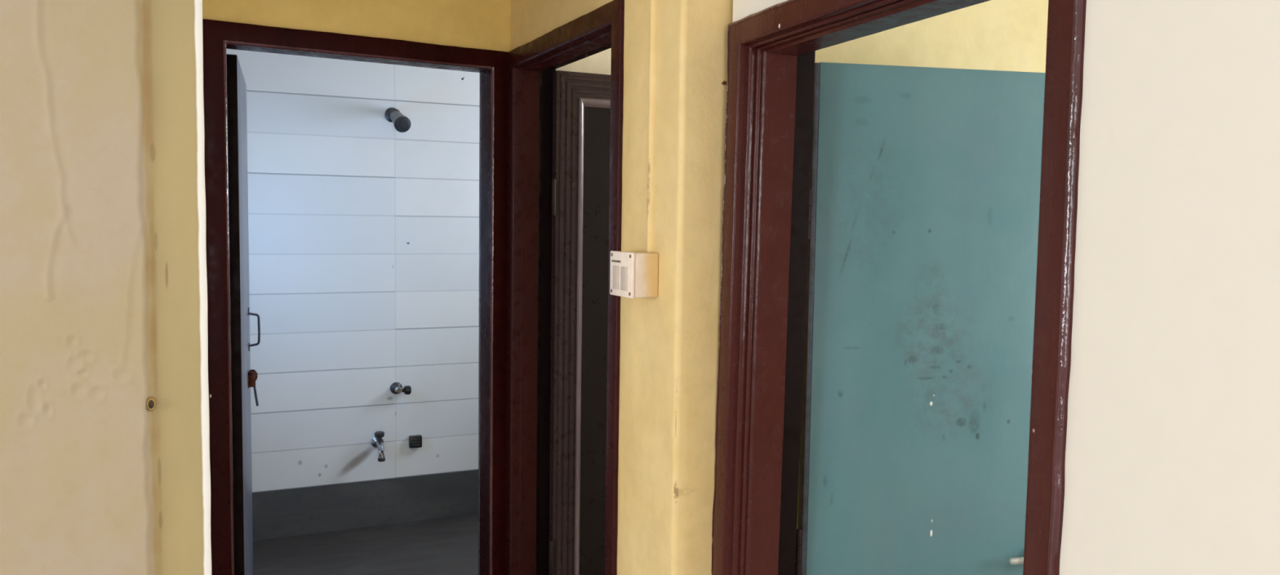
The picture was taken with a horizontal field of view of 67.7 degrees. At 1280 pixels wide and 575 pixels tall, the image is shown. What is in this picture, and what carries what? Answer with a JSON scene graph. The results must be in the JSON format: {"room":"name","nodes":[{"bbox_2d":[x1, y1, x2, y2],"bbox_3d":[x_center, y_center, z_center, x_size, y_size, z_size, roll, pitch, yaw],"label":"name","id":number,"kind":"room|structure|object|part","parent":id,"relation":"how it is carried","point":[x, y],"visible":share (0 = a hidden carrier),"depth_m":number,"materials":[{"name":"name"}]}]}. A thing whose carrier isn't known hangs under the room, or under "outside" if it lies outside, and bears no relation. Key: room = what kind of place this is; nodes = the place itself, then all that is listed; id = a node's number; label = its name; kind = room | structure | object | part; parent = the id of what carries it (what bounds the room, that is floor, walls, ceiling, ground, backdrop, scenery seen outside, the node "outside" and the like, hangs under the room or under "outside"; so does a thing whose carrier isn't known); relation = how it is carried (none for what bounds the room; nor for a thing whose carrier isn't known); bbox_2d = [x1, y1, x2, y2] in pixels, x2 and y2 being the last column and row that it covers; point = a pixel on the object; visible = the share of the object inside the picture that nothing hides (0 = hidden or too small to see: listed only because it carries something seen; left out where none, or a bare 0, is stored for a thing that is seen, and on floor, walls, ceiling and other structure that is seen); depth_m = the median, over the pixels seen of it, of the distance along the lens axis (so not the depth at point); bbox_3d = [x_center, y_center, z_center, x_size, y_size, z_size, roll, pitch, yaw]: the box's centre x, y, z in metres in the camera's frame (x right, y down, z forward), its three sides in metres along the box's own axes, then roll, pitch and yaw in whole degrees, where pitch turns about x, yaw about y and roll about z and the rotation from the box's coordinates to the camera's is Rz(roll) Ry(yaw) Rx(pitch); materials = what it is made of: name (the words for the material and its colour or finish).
{"room":"hallway","nodes":[
{"label":"hallway","id":0,"kind":"room"},
{"bbox_2d":[0,0,211,574],"bbox_3d":[-3.388,0.047,1.099,5.243,2.750,1.180,-1,4,-26],"label":"wall","id":1,"kind":"structure","parent":0,"point":[104,278],"depth_m":1.64,"materials":[{"name":"beige paint"}]},
{"bbox_2d":[146,396,155,411],"bbox_3d":[-0.863,0.206,1.685,0.016,0.026,0.008,-1,4,-26],"label":"plug","id":2,"kind":"object","parent":1,"relation":"attached to","point":[151,402],"visible":1,"depth_m":1.68,"materials":[{"name":"yellow plastic"}]},
{"bbox_2d":[226,48,479,492],"bbox_3d":[-1.069,-0.186,4.878,2.900,2.750,0.120,-1,4,-26],"label":"wall","id":3,"kind":"structure","parent":0,"point":[363,232],"depth_m":4.67,"materials":[{"name":"white tile"}]},
{"bbox_2d":[252,469,478,541],"bbox_3d":[-0.969,1.073,4.951,2.460,0.232,0.011,-1,4,-26],"label":"baseboard","id":4,"kind":"structure","parent":3,"relation":"attached to","point":[291,512],"depth_m":4.75,"materials":[{"name":"tile"}]},
{"bbox_2d":[371,431,385,462],"bbox_3d":[-1.285,0.779,4.710,0.060,0.134,0.130,-1,4,-26],"label":"tap","id":5,"kind":"object","parent":3,"relation":"attached to","point":[377,441],"visible":1,"depth_m":4.69,"materials":[{"name":"silver metal"}]},
{"bbox_3d":[-1.284,0.796,4.709,0.029,0.074,0.116,-1,4,-26],"label":"spout","id":6,"kind":"part","parent":5,"relation":"part of","materials":[{"name":"silver metal"}]},
{"bbox_3d":[-1.286,0.738,4.712,0.048,0.051,0.048,-1,4,-26],"label":"handle","id":7,"kind":"part","parent":5,"relation":"part of","materials":[{"name":"silver metal"}]},
{"bbox_2d":[384,107,411,132],"bbox_3d":[-1.166,-0.809,4.601,0.080,0.134,0.211,-1,5,-28],"label":"shower head","id":8,"kind":"object","parent":3,"relation":"attached to","point":[402,123],"visible":1,"depth_m":4.53},
{"bbox_2d":[390,382,411,394],"bbox_3d":[-1.193,0.507,4.764,0.094,0.060,0.074,-1,4,-26],"label":"valve","id":9,"kind":"object","parent":3,"relation":"attached to","point":[396,388],"visible":1,"depth_m":4.76,"materials":[{"name":"silver metal"}]},
{"bbox_3d":[-1.172,0.514,4.766,0.054,0.045,0.044,-1,4,-26],"label":"knob","id":10,"kind":"part","parent":9,"relation":"part of","materials":[{"name":"black plastic"}]},
{"bbox_2d":[408,434,422,448],"bbox_3d":[-1.137,0.781,4.835,0.062,0.060,0.033,-1,4,-26],"label":"outlet","id":11,"kind":"object","parent":3,"relation":"attached to","point":[415,441],"visible":1,"depth_m":4.82,"materials":[{"name":"black plastic"}]},
{"bbox_2d":[253,513,478,574],"bbox_3d":[-0.744,1.292,4.260,3.100,0.100,1.880,-1,4,-26],"label":"floor","id":12,"kind":"structure","parent":0,"point":[449,545],"depth_m":4.43,"materials":[{"name":"tile"}]},
{"bbox_2d":[202,0,611,75],"bbox_3d":[0.408,-0.087,3.794,4.150,2.750,0.158,-1,5,-30],"label":"wall","id":13,"kind":"structure","parent":0,"point":[471,24],"depth_m":2.99,"materials":[{"name":"yellow paint"}]},
{"bbox_2d":[202,18,508,574],"bbox_3d":[-1.079,0.244,3.400,0.935,2.101,0.911,-1,5,-30],"label":"door","id":14,"kind":"structure","parent":13,"relation":"in","point":[231,378],"depth_m":3.00,"materials":[{"name":"red paint"}]},
{"bbox_3d":[-1.444,0.154,3.525,0.004,0.160,0.024,-1,4,-20],"label":"handle plate","id":15,"kind":"part","parent":14,"relation":"part of","materials":[{"name":"paint"}]},
{"bbox_3d":[-1.427,0.155,3.531,0.042,0.129,0.008,-1,4,-20],"label":"handle","id":16,"kind":"part","parent":14,"relation":"part of","materials":[{"name":"paint"}]},
{"bbox_2d":[617,0,733,574],"bbox_3d":[0.151,0.012,2.343,0.302,2.750,0.305,-1,4,-26],"label":"wall pier","id":17,"kind":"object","parent":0,"point":[669,341],"visible":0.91,"depth_m":2.19,"materials":[{"name":"yellow paint"}]},
{"bbox_2d":[609,250,658,298],"bbox_3d":[-0.016,-0.032,2.263,0.072,0.106,0.127,-1,4,-26],"label":"switch box","id":18,"kind":"object","parent":17,"relation":"attached to","point":[633,274],"visible":1,"depth_m":2.21,"materials":[{"name":"white plastic"}]},
{"bbox_2d":[612,265,618,288],"bbox_3d":[-0.058,-0.024,2.270,0.004,0.055,0.030,-1,4,-26],"label":"rocker switch","id":19,"kind":"object","parent":18,"relation":"attached to","point":[615,268],"depth_m":2.27,"materials":[{"name":"white plastic"}]},
{"bbox_3d":[-0.042,-0.032,2.250,0.008,0.106,0.127,-1,4,-26],"label":"plate","id":20,"kind":"part","parent":18,"relation":"part of","materials":[{"name":"beige plastic"}]},
{"bbox_2d":[620,266,627,290],"bbox_3d":[-0.037,-0.021,2.228,0.004,0.055,0.032,-1,4,-26],"label":"rocker switch","id":21,"kind":"object","parent":18,"relation":"attached to","point":[624,269],"depth_m":2.22,"materials":[{"name":"white plastic"}]},
{"bbox_2d":[646,0,656,252],"bbox_3d":[0.030,-0.720,2.214,0.011,1.276,0.018,-1,4,-26],"label":"conduit","id":22,"kind":"object","parent":17,"relation":"attached to","point":[652,9],"visible":1,"depth_m":2.23,"materials":[{"name":"yellow paint"}]},
{"bbox_2d":[510,0,1279,574],"bbox_3d":[0.856,0.148,0.563,0.381,2.750,5.952,-1,4,-22],"label":"wall","id":23,"kind":"structure","parent":0,"point":[1172,451],"depth_m":1.12,"materials":[{"name":"beige paint"}]},
{"bbox_2d":[505,0,624,574],"bbox_3d":[0.138,0.288,3.032,0.888,2.102,0.913,-1,4,-26],"label":"door","id":24,"kind":"structure","parent":23,"relation":"in","point":[565,128],"depth_m":3.21,"materials":[{"name":"red paint"}]},
{"bbox_3d":[0.053,0.290,3.366,0.729,2.000,0.005,-1,4,-26],"label":"planted moulding","id":25,"kind":"part","parent":24,"relation":"part of","materials":[{"name":"brown paint"}]},
{"bbox_3d":[0.044,0.229,3.381,0.573,1.716,0.012,-1,4,-26],"label":"panel","id":26,"kind":"part","parent":24,"relation":"part of","materials":[{"name":"brown paint"}]},
{"bbox_2d":[711,0,1086,574],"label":"door","id":27,"kind":"structure","parent":23,"relation":"in","point":[899,242],"depth_m":2.29,"materials":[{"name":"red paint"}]},
{"bbox_2d":[795,0,1048,561],"bbox_3d":[1.432,-0.016,3.002,2.580,2.750,0.120,-1,4,-26],"label":"wall","id":28,"kind":"structure","parent":0,"point":[1005,35],"depth_m":2.63,"materials":[{"name":"yellow paint"}]}
]}

